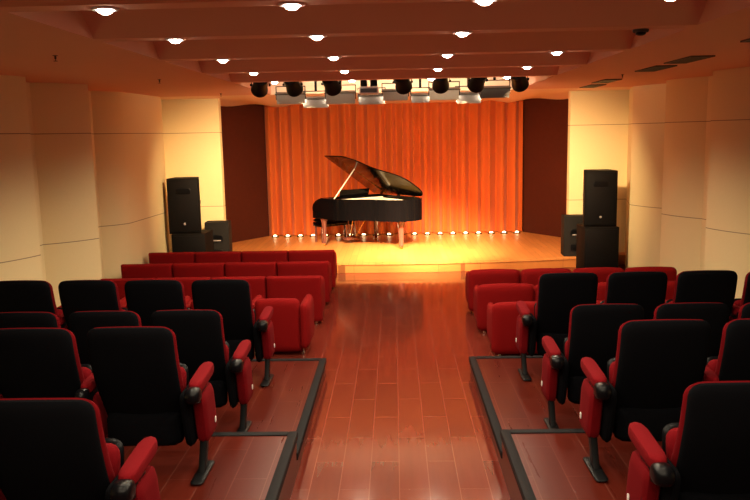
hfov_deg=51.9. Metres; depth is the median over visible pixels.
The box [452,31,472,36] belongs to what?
recessed light
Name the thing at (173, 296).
cushion
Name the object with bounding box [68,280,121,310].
cushion
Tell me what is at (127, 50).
ceiling
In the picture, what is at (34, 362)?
seat
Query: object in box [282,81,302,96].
spotlight
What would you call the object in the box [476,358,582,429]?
platform
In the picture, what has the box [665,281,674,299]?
armchair
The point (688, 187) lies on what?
wall
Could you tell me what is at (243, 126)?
wall
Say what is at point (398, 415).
floor
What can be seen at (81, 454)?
cushion
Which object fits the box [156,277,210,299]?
armchair
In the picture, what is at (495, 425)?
trim
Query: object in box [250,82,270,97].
spotlight
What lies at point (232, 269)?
armchair
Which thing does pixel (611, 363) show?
seat cushion
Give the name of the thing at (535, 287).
armchair
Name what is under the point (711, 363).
seat cushion
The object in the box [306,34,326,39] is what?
recessed light
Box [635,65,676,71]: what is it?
ceiling vent
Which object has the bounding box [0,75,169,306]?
wall
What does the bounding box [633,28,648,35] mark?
smoke detector
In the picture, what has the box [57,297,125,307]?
armchair
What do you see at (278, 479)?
trim
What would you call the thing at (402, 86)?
spotlight
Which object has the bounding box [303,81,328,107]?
panel light
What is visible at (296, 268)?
armchair
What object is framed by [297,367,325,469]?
platform
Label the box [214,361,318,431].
platform
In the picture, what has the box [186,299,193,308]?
armchair
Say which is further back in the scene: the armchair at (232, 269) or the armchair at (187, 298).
the armchair at (232, 269)
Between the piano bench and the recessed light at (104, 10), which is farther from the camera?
the piano bench
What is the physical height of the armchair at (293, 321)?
0.661 m
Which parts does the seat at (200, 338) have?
arm post, panel, foot plate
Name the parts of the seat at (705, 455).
panel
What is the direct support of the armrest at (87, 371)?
on the seat at (34, 362)
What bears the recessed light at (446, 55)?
in the ceiling at (127, 50)
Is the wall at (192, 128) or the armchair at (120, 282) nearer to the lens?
the armchair at (120, 282)
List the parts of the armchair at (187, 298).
armrest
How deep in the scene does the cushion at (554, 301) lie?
7.06 m
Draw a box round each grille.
[173,236,203,251]
[586,229,617,267]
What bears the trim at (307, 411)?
attached to the platform at (278, 406)
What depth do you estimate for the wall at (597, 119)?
14.02 m
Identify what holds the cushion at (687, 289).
on the seat at (719, 286)
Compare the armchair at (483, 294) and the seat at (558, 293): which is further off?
the armchair at (483, 294)
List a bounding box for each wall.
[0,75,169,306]
[161,98,225,251]
[221,104,269,242]
[522,98,567,236]
[566,90,628,251]
[625,67,749,298]
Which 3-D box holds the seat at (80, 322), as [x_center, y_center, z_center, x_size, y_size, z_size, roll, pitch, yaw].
[-2.097,0.932,6.095,0.635,1.012,0.506,-1,9,2]
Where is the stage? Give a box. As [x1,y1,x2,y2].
[232,231,624,262]
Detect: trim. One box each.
[106,431,297,499]
[251,358,325,459]
[337,254,625,264]
[469,355,542,457]
[500,429,584,499]
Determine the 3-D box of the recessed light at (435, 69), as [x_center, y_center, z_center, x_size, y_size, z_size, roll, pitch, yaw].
[0.686,-1.966,8.406,0.148,0.032,0.148,-1,9,2]
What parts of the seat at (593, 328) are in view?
panel, foot plate, arm post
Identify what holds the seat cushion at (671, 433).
on the seat at (705, 455)
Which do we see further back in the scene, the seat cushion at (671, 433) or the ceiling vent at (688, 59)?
the ceiling vent at (688, 59)
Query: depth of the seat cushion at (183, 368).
5.08 m
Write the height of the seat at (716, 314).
1.012 m
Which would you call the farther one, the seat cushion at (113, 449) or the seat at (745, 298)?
the seat at (745, 298)
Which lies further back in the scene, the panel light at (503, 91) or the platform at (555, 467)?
the panel light at (503, 91)
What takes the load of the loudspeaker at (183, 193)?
on the subwoofer at (203, 241)
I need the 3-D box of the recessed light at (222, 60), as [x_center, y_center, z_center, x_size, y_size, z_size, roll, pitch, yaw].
[-1.371,-1.702,6.938,0.148,0.032,0.148,-1,9,2]
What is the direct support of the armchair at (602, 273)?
on the floor
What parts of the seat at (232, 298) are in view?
foot plate, arm post, panel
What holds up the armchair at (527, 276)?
on the floor
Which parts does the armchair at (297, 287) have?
armrest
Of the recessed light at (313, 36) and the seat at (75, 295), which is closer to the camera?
the recessed light at (313, 36)
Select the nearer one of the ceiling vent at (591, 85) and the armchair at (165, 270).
the armchair at (165, 270)
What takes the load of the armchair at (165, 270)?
on the floor
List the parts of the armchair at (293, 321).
armrest, backrest, armrest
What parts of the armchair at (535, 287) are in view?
backrest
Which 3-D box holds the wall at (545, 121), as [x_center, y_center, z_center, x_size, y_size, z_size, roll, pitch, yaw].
[4.203,-1.773,15.932,1.800,3.120,3.370,-1,9,2]
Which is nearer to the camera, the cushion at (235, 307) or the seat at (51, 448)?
the seat at (51, 448)
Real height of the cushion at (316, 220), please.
0.080 m
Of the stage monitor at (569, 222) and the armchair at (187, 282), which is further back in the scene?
the stage monitor at (569, 222)
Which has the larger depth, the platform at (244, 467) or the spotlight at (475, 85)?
the spotlight at (475, 85)
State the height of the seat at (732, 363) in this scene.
1.012 m
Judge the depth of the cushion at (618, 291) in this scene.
7.02 m
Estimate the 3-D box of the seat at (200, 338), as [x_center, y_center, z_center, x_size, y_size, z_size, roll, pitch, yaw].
[-1.392,0.921,6.080,0.786,1.012,0.514,-1,9,2]
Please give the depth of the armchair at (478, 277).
10.29 m
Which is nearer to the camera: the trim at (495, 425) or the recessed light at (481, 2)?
the recessed light at (481, 2)
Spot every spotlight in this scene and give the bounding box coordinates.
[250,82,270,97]
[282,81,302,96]
[321,81,341,95]
[392,79,412,94]
[430,78,450,93]
[467,77,487,92]
[508,76,528,91]
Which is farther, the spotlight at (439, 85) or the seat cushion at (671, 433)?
the spotlight at (439, 85)
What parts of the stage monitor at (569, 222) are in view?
connector plate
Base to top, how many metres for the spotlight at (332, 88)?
0.766 m
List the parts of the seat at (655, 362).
panel, arm post, foot plate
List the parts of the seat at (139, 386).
arm post, panel, foot plate, arm post, panel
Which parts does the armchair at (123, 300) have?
armrest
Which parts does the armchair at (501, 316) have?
armrest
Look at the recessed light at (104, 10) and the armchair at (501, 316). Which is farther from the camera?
the armchair at (501, 316)
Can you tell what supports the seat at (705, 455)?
on the platform at (555, 467)
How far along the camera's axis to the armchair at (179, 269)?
11.11 m
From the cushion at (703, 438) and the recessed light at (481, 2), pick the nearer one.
the cushion at (703, 438)
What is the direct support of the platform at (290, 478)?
attached to the platform at (244, 467)
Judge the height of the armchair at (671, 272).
0.628 m
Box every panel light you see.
[275,86,305,103]
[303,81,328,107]
[324,81,355,103]
[357,80,385,104]
[381,79,408,100]
[410,79,429,102]
[428,81,460,99]
[455,78,481,103]
[479,77,510,97]
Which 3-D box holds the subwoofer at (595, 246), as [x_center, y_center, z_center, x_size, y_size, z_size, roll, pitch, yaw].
[3.851,-0.027,13.351,0.580,0.815,0.614,-1,9,2]
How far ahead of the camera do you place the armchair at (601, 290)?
9.27 m
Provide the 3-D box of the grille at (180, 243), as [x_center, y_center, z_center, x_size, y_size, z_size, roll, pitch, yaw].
[-3.198,0.120,13.245,0.520,0.715,0.018,-1,9,2]
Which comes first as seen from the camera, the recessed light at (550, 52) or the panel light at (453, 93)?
the recessed light at (550, 52)
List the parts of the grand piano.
key arm, leg, damper rail, lid, leg, leg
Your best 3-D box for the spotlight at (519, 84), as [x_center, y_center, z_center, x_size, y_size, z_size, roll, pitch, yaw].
[1.932,-2.509,10.324,0.280,0.766,0.332,2,9,21]
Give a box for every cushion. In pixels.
[0,398,114,483]
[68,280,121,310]
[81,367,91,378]
[97,326,184,392]
[106,443,119,476]
[131,279,186,308]
[159,309,227,363]
[180,366,186,387]
[205,279,254,325]
[313,218,336,221]
[535,272,590,319]
[565,304,598,359]
[604,271,660,303]
[609,361,614,382]
[611,319,700,387]
[653,302,717,318]
[666,428,677,459]
[670,381,749,466]
[672,270,730,302]
[707,359,717,371]
[739,272,749,306]
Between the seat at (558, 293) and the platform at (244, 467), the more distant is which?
the seat at (558, 293)
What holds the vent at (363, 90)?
attached to the ceiling projector
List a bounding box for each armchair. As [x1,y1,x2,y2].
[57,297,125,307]
[100,278,155,298]
[121,263,172,277]
[121,296,190,307]
[148,252,194,263]
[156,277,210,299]
[172,263,224,277]
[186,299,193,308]
[195,251,241,262]
[210,276,266,299]
[224,262,276,276]
[241,250,287,261]
[252,294,314,354]
[266,275,324,323]
[277,261,331,301]
[288,250,336,286]
[465,269,519,313]
[473,283,533,333]
[487,301,537,355]
[518,268,571,285]
[531,284,537,300]
[573,267,623,282]
[597,282,605,300]
[624,266,676,280]
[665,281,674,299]
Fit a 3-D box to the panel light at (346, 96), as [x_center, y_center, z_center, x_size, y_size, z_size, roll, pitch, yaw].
[-0.509,-2.533,11.199,0.460,0.804,0.183,-1,9,2]
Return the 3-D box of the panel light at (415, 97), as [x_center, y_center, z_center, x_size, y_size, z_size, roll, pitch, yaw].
[0.665,-2.580,11.356,0.300,0.805,0.171,-1,9,2]
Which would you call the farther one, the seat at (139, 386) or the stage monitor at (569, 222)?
the stage monitor at (569, 222)
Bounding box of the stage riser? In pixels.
[337,257,624,272]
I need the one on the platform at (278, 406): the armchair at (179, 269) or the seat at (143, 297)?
the seat at (143, 297)
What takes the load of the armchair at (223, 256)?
on the floor
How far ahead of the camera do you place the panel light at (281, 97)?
11.21 m
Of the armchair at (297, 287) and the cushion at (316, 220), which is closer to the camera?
the armchair at (297, 287)
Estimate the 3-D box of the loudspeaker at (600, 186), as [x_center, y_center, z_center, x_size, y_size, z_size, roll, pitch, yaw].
[3.822,-0.894,13.184,0.540,0.950,0.486,0,9,5]
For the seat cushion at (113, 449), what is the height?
0.400 m
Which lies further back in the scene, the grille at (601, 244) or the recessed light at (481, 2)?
the grille at (601, 244)
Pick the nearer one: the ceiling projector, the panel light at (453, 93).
the ceiling projector
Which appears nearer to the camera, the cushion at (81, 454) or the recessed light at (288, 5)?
the cushion at (81, 454)
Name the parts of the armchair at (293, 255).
armrest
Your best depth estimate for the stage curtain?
17.29 m
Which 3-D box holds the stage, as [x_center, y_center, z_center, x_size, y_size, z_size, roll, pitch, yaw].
[0.426,-0.012,15.817,9.200,0.178,4.310,-1,9,2]
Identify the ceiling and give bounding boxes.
[0,0,749,96]
[160,77,631,106]
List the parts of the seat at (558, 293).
panel, arm post, foot plate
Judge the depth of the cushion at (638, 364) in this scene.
4.67 m
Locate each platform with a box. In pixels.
[124,436,286,499]
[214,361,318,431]
[279,443,297,499]
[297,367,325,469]
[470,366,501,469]
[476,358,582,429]
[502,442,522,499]
[511,433,661,499]
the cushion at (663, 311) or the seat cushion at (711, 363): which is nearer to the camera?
the seat cushion at (711, 363)
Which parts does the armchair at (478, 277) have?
armrest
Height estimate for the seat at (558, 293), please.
1.012 m
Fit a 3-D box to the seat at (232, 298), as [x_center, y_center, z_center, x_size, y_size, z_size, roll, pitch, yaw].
[-1.372,0.736,7.296,0.786,1.012,0.514,-1,9,2]
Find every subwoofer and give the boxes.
[171,230,213,251]
[576,223,618,267]
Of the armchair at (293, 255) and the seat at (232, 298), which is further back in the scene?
the armchair at (293, 255)
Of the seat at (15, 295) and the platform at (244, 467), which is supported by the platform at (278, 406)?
the seat at (15, 295)
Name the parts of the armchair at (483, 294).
armrest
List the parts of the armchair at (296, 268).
armrest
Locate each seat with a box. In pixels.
[0,280,62,315]
[0,312,60,327]
[0,328,91,398]
[0,398,160,499]
[58,280,127,330]
[68,311,141,364]
[74,326,216,484]
[124,279,189,325]
[150,309,252,431]
[191,279,274,385]
[516,272,597,380]
[541,304,643,428]
[579,319,718,481]
[600,271,667,319]
[625,381,749,499]
[653,302,729,356]
[666,270,739,321]
[706,318,749,380]
[734,272,749,306]
[738,302,749,318]
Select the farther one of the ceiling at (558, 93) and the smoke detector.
the ceiling at (558, 93)
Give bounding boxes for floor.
[253,264,626,499]
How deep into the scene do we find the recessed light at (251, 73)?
8.43 m
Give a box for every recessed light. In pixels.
[91,6,119,14]
[165,38,185,43]
[215,58,230,62]
[247,72,259,75]
[278,2,305,9]
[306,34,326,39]
[326,56,340,59]
[338,70,350,73]
[431,68,444,70]
[439,53,455,57]
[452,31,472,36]
[471,0,497,5]
[521,66,533,68]
[548,51,564,54]
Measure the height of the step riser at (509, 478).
0.275 m
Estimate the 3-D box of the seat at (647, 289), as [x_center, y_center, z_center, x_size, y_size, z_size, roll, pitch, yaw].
[2.458,0.664,7.268,0.635,1.012,0.506,-1,9,2]
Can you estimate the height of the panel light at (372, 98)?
0.814 m
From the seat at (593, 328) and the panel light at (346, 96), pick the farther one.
the panel light at (346, 96)
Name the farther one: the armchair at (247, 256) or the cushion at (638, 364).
the armchair at (247, 256)
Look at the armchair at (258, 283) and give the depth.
9.97 m
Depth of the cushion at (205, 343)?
5.85 m
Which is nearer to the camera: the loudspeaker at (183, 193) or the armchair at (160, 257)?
the armchair at (160, 257)
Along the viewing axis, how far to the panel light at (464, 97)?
11.33 m
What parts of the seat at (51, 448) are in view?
panel, arm post, panel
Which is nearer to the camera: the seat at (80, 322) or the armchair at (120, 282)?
the seat at (80, 322)
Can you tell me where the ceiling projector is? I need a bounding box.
[359,80,378,94]
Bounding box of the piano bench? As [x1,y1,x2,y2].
[313,218,353,242]
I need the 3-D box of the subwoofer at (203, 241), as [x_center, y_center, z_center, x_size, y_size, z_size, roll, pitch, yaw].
[-3.190,0.085,13.541,0.580,0.815,0.614,-1,9,2]
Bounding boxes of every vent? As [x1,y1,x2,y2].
[361,88,376,92]
[579,84,605,87]
[592,79,621,82]
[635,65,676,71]
[664,55,714,63]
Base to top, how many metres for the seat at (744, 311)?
1.012 m
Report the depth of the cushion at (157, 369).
4.76 m
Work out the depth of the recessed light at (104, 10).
4.08 m
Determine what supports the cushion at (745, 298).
on the seat at (745, 298)
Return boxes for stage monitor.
[204,220,232,251]
[561,214,582,255]
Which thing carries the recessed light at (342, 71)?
in the ceiling at (127, 50)
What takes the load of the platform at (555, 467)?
on the floor
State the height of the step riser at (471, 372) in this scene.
0.125 m
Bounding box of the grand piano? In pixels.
[312,156,422,248]
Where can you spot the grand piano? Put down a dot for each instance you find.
(353, 205)
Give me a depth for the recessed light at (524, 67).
8.35 m
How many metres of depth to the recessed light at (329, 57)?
6.88 m
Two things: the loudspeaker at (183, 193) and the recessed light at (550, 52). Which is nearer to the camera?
the recessed light at (550, 52)
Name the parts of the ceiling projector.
casing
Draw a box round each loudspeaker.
[166,177,201,233]
[583,169,617,226]
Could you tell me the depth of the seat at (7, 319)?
5.82 m
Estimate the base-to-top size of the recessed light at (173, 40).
0.032 m
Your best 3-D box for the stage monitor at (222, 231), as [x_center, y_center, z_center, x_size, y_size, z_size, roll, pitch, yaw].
[-2.890,-0.167,14.247,0.440,0.730,0.348,-1,9,-1]
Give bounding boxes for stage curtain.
[264,100,522,235]
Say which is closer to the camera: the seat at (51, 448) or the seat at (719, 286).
the seat at (51, 448)
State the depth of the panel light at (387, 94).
11.17 m
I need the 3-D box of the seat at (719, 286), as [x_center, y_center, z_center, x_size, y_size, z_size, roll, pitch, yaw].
[3.087,0.654,7.251,0.635,1.012,0.506,-1,9,2]
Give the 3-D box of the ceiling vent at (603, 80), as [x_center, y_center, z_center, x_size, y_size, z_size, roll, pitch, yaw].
[3.343,-2.441,11.132,0.240,0.014,0.760,-1,9,2]
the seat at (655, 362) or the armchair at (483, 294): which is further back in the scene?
the armchair at (483, 294)
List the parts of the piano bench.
leg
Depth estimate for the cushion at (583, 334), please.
5.78 m

